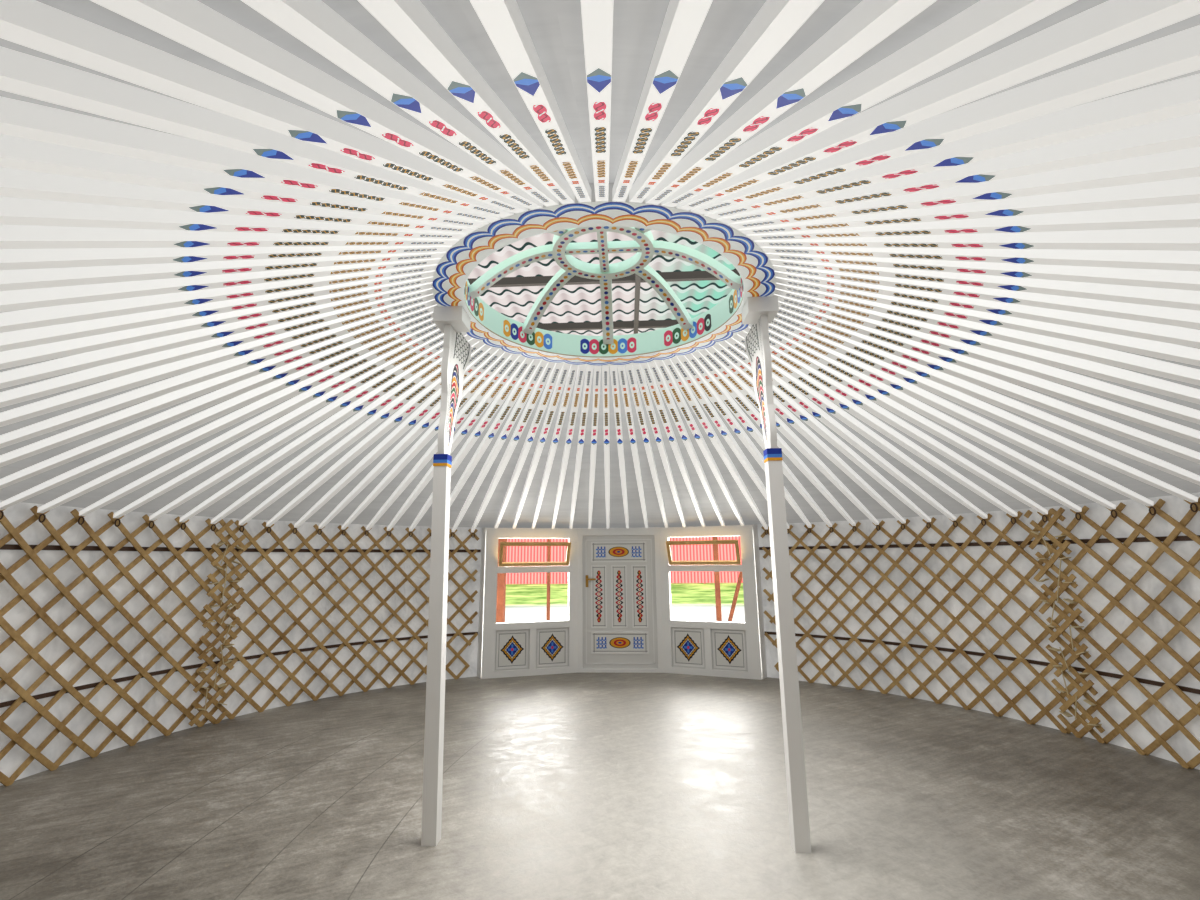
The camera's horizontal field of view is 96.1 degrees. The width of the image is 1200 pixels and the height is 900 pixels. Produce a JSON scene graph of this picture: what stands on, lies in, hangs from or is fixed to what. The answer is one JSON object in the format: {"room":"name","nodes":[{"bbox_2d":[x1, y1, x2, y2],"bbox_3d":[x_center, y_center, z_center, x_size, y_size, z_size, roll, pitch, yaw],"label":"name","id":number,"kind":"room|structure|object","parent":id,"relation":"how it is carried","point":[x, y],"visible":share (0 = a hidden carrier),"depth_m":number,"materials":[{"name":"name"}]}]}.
{"room":"yurt interior","nodes":[
{"label":"yurt interior","id":0,"kind":"room"},
{"bbox_2d":[0,673,1199,899],"bbox_3d":[0.055,1.769,2.632,7.240,0.001,7.240,-1,-11,3],"label":"floor","id":1,"kind":"structure","parent":0,"point":[565,786],"depth_m":2.70,"materials":[{"name":"concrete"}]},
{"bbox_2d":[421,324,471,845],"bbox_3d":[-0.761,0.551,2.757,0.103,2.450,0.395,-1,-11,3],"label":"post","id":2,"kind":"object","parent":1,"relation":"on","point":[456,356],"visible":0.98,"depth_m":2.56,"materials":[{"name":"white paint"}]},
{"bbox_2d":[432,183,778,364],"bbox_3d":[0.019,-0.885,2.848,1.754,0.450,1.714,-1,-11,3],"label":"ring","id":3,"kind":"object","parent":2,"relation":"on","point":[460,305],"depth_m":2.85,"materials":[{"name":"wood"}]},
{"bbox_2d":[0,0,1199,531],"bbox_3d":[0.036,-0.232,2.989,6.754,1.056,6.664,-1,-11,3],"label":"poles","id":4,"kind":"object","parent":3,"relation":"attached to","point":[281,250],"depth_m":1.69,"materials":[{"name":"white wood"}]},
{"bbox_2d":[468,230,736,335],"bbox_3d":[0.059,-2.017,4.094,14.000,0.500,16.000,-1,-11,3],"label":"skylight","id":5,"kind":"structure","parent":3,"relation":"in","point":[572,303],"depth_m":5.88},
{"bbox_2d":[745,315,810,852],"bbox_3d":[0.852,0.523,2.679,0.070,2.450,0.395,-1,-11,3],"label":"post","id":6,"kind":"object","parent":1,"relation":"on","point":[757,345],"visible":0.97,"depth_m":2.47,"materials":[{"name":"white paint"}]},
{"bbox_2d":[0,0,1199,527],"bbox_3d":[0.038,-0.296,3.046,6.840,1.094,6.840,-1,-11,3],"label":"roof","id":7,"kind":"structure","parent":0,"point":[554,27],"depth_m":3.05,"materials":[{"name":"white fabric"}]},
{"bbox_2d":[0,492,1199,785],"bbox_3d":[0.049,1.002,2.786,6.830,1.605,6.830,-1,-11,3],"label":"wall","id":8,"kind":"structure","parent":0,"point":[1176,507],"depth_m":4.13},
{"bbox_2d":[0,497,1199,785],"bbox_3d":[0.040,0.981,2.603,6.789,1.556,6.422,-1,-11,3],"label":"lattice","id":9,"kind":"object","parent":8,"relation":"attached to","point":[13,533],"visible":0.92,"depth_m":3.98,"materials":[{"name":"brown wood"}]},
{"bbox_2d":[0,503,1197,537],"bbox_3d":[0.034,0.285,2.732,6.722,0.054,6.334,-1,-11,3],"label":"ties","id":10,"kind":"object","parent":9,"relation":"attached to","point":[1191,504],"depth_m":4.02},
{"bbox_2d":[0,535,1199,707],"bbox_3d":[0.039,0.878,2.629,6.808,0.893,6.451,-1,-11,3],"label":"bands","id":11,"kind":"object","parent":9,"relation":"attached to","point":[1179,538],"depth_m":4.09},
{"bbox_2d":[194,531,1101,725],"bbox_3d":[0.034,0.888,1.991,6.362,1.302,4.464,-1,-11,3],"label":"cords","id":12,"kind":"object","parent":9,"relation":"attached to","point":[1065,713],"depth_m":3.87,"materials":[{"name":"brown fabric"}]},
{"bbox_2d":[477,524,766,679],"bbox_3d":[0.208,1.632,5.869,3.061,1.580,0.578,-1,-11,3],"label":"door unit","id":13,"kind":"structure","parent":8,"relation":"in","point":[620,620],"depth_m":5.88,"materials":[{"name":"white wood"}]},
{"bbox_2d":[468,252,739,333],"bbox_3d":[0.009,-2.064,3.085,14.000,0.534,13.996,-1,-11,3],"label":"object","id":14,"kind":"structure","parent":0,"point":[683,275],"depth_m":5.49,"materials":[{"name":"wood"}]},
{"label":"outside","id":15,"kind":"structure","parent":0,"visible":0},
{"bbox_2d":[505,573,744,621],"bbox_3d":[0.039,1.738,2.323,120.000,0.001,120.000,-1,-11,3],"label":"ground","id":16,"kind":"structure","parent":15,"point":[689,601],"depth_m":15.34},
{"bbox_2d":[496,536,742,622],"bbox_3d":[0.321,0.902,8.469,8.062,3.990,4.127,5,-12,-24],"label":"shelter","id":17,"kind":"object","parent":16,"relation":"on","point":[501,577],"visible":0.02,"depth_m":8.07,"materials":[{"name":"wood"}]},
{"bbox_2d":[506,536,742,583],"bbox_3d":[1.262,4.921,26.548,44.002,3.300,0.200,-1,-11,3],"label":"fence","id":18,"kind":"object","parent":16,"relation":"on","point":[678,552],"visible":0.13,"depth_m":26.40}
]}

